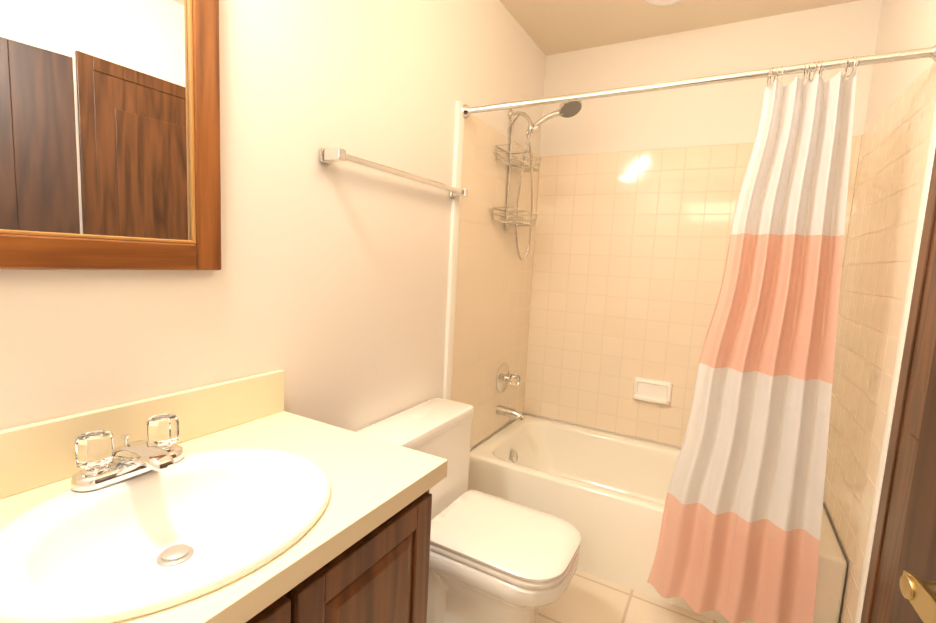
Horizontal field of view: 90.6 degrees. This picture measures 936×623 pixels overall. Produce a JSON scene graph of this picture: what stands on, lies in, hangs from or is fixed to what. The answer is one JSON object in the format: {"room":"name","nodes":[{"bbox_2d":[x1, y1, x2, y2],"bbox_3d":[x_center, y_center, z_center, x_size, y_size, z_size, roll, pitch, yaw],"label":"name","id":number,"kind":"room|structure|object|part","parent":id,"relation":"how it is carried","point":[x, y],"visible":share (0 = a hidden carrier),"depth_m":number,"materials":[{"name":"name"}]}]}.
{"room":"bathroom","nodes":[
{"label":"bathroom","id":0,"kind":"room"},
{"bbox_2d":[0,0,545,450],"bbox_3d":[-0.324,-0.141,1.688,0.100,2.550,2.960,6,7,29],"label":"wall","id":1,"kind":"structure","parent":0,"point":[325,288],"depth_m":1.33,"materials":[{"name":"white paint"}]},
{"bbox_2d":[0,0,220,269],"bbox_3d":[-0.681,-0.484,0.841,0.026,0.814,0.468,6,7,29],"label":"mirror","id":2,"kind":"object","parent":1,"relation":"attached to","point":[109,134],"visible":0.98,"depth_m":0.88,"materials":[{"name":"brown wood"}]},
{"bbox_3d":[-0.681,-0.484,0.841,0.026,0.814,0.352,6,7,29],"label":"frame","id":3,"kind":"part","parent":2,"relation":"part of","materials":[{"name":"brown wood"}]},
{"bbox_3d":[-0.681,-0.484,0.841,0.026,0.814,0.468,6,7,29],"label":"frame","id":4,"kind":"part","parent":2,"relation":"part of","materials":[{"name":"brown wood"}]},
{"bbox_2d":[319,148,467,197],"bbox_3d":[-0.212,-0.474,1.640,0.074,0.040,0.755,6,7,29],"label":"towel rail","id":5,"kind":"object","parent":1,"relation":"attached to","point":[327,156],"visible":0.98,"depth_m":1.47,"materials":[{"name":"silver metal"}]},
{"bbox_2d":[443,101,464,399],"bbox_3d":[-0.079,0.110,2.062,0.016,1.992,0.056,6,7,29],"label":"trim","id":6,"kind":"structure","parent":1,"relation":"attached to","point":[454,247],"depth_m":2.01,"materials":[{"name":"white"}]},
{"bbox_2d":[451,114,539,447],"bbox_3d":[0.156,0.083,2.492,0.006,1.973,0.926,6,7,29],"label":"wall tile","id":7,"kind":"structure","parent":1,"relation":"attached to","point":[493,293],"depth_m":2.37,"materials":[{"name":"beige tile"}]},
{"bbox_2d":[496,363,519,391],"bbox_3d":[0.239,0.378,2.592,0.098,0.170,0.170,6,7,29],"label":"shower valve","id":8,"kind":"object","parent":7,"relation":"attached to","point":[503,378],"visible":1,"depth_m":2.58,"materials":[{"name":"silver metal"}]},
{"bbox_3d":[0.259,0.380,2.582,0.053,0.064,0.064,6,7,29],"label":"knob","id":9,"kind":"part","parent":8,"relation":"part of","materials":[{"name":"clear plastic"}]},
{"bbox_2d":[496,405,524,421],"bbox_3d":[0.239,0.566,2.566,0.160,0.068,0.054,6,7,29],"label":"tub spout","id":10,"kind":"object","parent":7,"relation":"attached to","point":[509,412],"visible":1,"depth_m":2.55,"materials":[{"name":"silver metal"}]},
{"bbox_2d":[492,100,581,260],"bbox_3d":[0.360,-0.655,2.339,0.361,0.803,0.360,6,7,29],"label":"shower head","id":11,"kind":"object","parent":1,"relation":"attached to","point":[569,109],"visible":0.98,"depth_m":2.37},
{"bbox_2d":[462,45,935,622],"bbox_3d":[0.591,0.109,1.712,1.492,1.850,0.084,6,7,29],"label":"shower curtain","id":12,"kind":"object","parent":1,"relation":"attached to","point":[740,531],"visible":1,"depth_m":1.50,"materials":[{"name":"white fabric"}]},
{"bbox_3d":[0.636,-0.774,1.612,1.492,0.071,0.060,6,7,29],"label":"rod","id":13,"kind":"part","parent":12,"relation":"part of","materials":[{"name":"silver metal"}]},
{"bbox_2d":[536,569,720,622],"bbox_3d":[0.090,1.308,0.865,2.900,0.100,4.200,6,7,29],"label":"floor","id":14,"kind":"structure","parent":0,"point":[586,597],"depth_m":1.83,"materials":[{"name":"tile"}]},
{"bbox_2d":[0,370,447,622],"bbox_3d":[-0.504,0.720,0.856,0.555,1.011,0.810,6,7,29],"label":"bathroom vanity","id":15,"kind":"object","parent":14,"relation":"on","point":[248,499],"visible":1,"depth_m":0.82,"materials":[{"name":"brown wood"}]},
{"bbox_2d":[70,414,183,490],"bbox_3d":[-0.589,0.258,0.840,0.149,0.087,0.182,6,7,29],"label":"faucet","id":16,"kind":"object","parent":15,"relation":"on","point":[128,466],"depth_m":0.82,"materials":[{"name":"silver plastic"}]},
{"bbox_2d":[0,448,330,622],"bbox_3d":[-0.476,0.368,0.770,0.441,0.100,0.505,6,7,29],"label":"sink","id":17,"kind":"object","parent":15,"relation":"in","point":[142,545],"depth_m":0.75,"materials":[{"name":"white ceramic"}]},
{"bbox_3d":[-0.379,0.786,0.572,0.019,0.696,0.369,6,7,29],"label":"door","id":18,"kind":"part","parent":15,"relation":"part of","materials":[{"name":"brown wood"}]},
{"bbox_3d":[-0.193,0.758,0.901,0.019,0.696,0.366,6,7,29],"label":"door","id":19,"kind":"part","parent":15,"relation":"part of","materials":[{"name":"brown wood"}]},
{"bbox_2d":[356,398,580,622],"bbox_3d":[0.023,0.789,1.647,0.711,0.749,0.532,6,7,29],"label":"toilet","id":20,"kind":"object","parent":14,"relation":"on","point":[493,559],"visible":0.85,"depth_m":1.55,"materials":[{"name":"white ceramic"}]},
{"bbox_3d":[0.124,0.762,1.587,0.482,0.052,0.374,6,7,29],"label":"seat","id":21,"kind":"part","parent":20,"relation":"part of","materials":[{"name":"white plastic"}]},
{"bbox_2d":[468,414,846,622],"bbox_3d":[0.816,0.942,2.288,1.504,0.380,0.757,6,7,29],"label":"bathtub","id":22,"kind":"object","parent":14,"relation":"on","point":[604,494],"visible":0.6,"depth_m":2.14,"materials":[{"name":"white ceramic"}]},
{"bbox_2d":[499,0,859,55],"bbox_3d":[0.223,-1.322,0.567,2.900,0.100,4.200,6,7,29],"label":"ceiling","id":23,"kind":"structure","parent":0,"point":[550,27],"depth_m":2.25,"materials":[{"name":"beige paint"}]},
{"bbox_2d":[644,0,682,6],"bbox_3d":[0.849,-1.365,1.972,0.240,0.066,0.240,6,7,29],"label":"ceiling light","id":24,"kind":"object","parent":23,"relation":"attached to","point":[660,3],"visible":1,"depth_m":2.01,"materials":[{"name":"white glass"}]},
{"bbox_2d":[523,0,881,448],"bbox_3d":[1.125,-0.162,2.517,1.620,2.550,0.100,6,7,29],"label":"wall","id":25,"kind":"structure","parent":0,"point":[717,114],"depth_m":2.36,"materials":[{"name":"white paint"}]},
{"bbox_2d":[523,135,861,446],"bbox_3d":[1.050,-0.068,2.505,1.508,1.587,0.006,6,7,29],"label":"wall tile","id":26,"kind":"structure","parent":25,"relation":"attached to","point":[630,254],"depth_m":2.58,"materials":[{"name":"beige tile"}]},
{"bbox_2d":[633,377,671,404],"bbox_3d":[1.008,0.437,2.541,0.196,0.120,0.046,6,7,29],"label":"soap dish","id":27,"kind":"object","parent":26,"relation":"attached to","point":[653,391],"visible":1,"depth_m":2.54,"materials":[{"name":"white ceramic"}]},
{"bbox_2d":[823,0,935,622],"bbox_3d":[1.062,0.022,0.864,0.100,2.550,2.860,6,7,29],"label":"wall","id":28,"kind":"structure","parent":0,"point":[904,25],"depth_m":1.69,"materials":[{"name":"white paint"}]},
{"bbox_2d":[823,61,935,622],"bbox_3d":[1.475,0.232,1.763,0.006,1.973,0.926,6,7,29],"label":"wall tile","id":29,"kind":"structure","parent":28,"relation":"attached to","point":[890,171],"depth_m":1.61,"materials":[{"name":"beige tile"}]},
{"bbox_2d":[853,98,935,622],"bbox_3d":[1.234,0.258,1.342,0.014,1.992,0.044,6,7,29],"label":"trim","id":30,"kind":"structure","parent":28,"relation":"attached to","point":[898,356],"depth_m":1.33,"materials":[{"name":"white"}]},
{"bbox_2d":[860,149,935,622],"bbox_3d":[1.045,0.209,0.988,0.012,2.150,0.730,6,7,29],"label":"trim","id":31,"kind":"structure","parent":28,"relation":"attached to","point":[920,338],"depth_m":1.24,"materials":[{"name":"brown wood"}]},
{"bbox_2d":[888,339,935,622],"bbox_3d":[0.534,0.301,0.292,0.043,2.047,0.843,5,7,19],"label":"door","id":32,"kind":"structure","parent":28,"relation":"in","point":[917,556],"depth_m":0.67,"materials":[{"name":"brown wood"}]},
{"bbox_2d":[899,570,935,622],"bbox_3d":[0.610,0.362,0.514,0.155,0.066,0.173,5,7,19],"label":"door handle","id":33,"kind":"object","parent":32,"relation":"attached to","point":[918,593],"depth_m":0.57,"materials":[{"name":"gold metal"}]}
]}

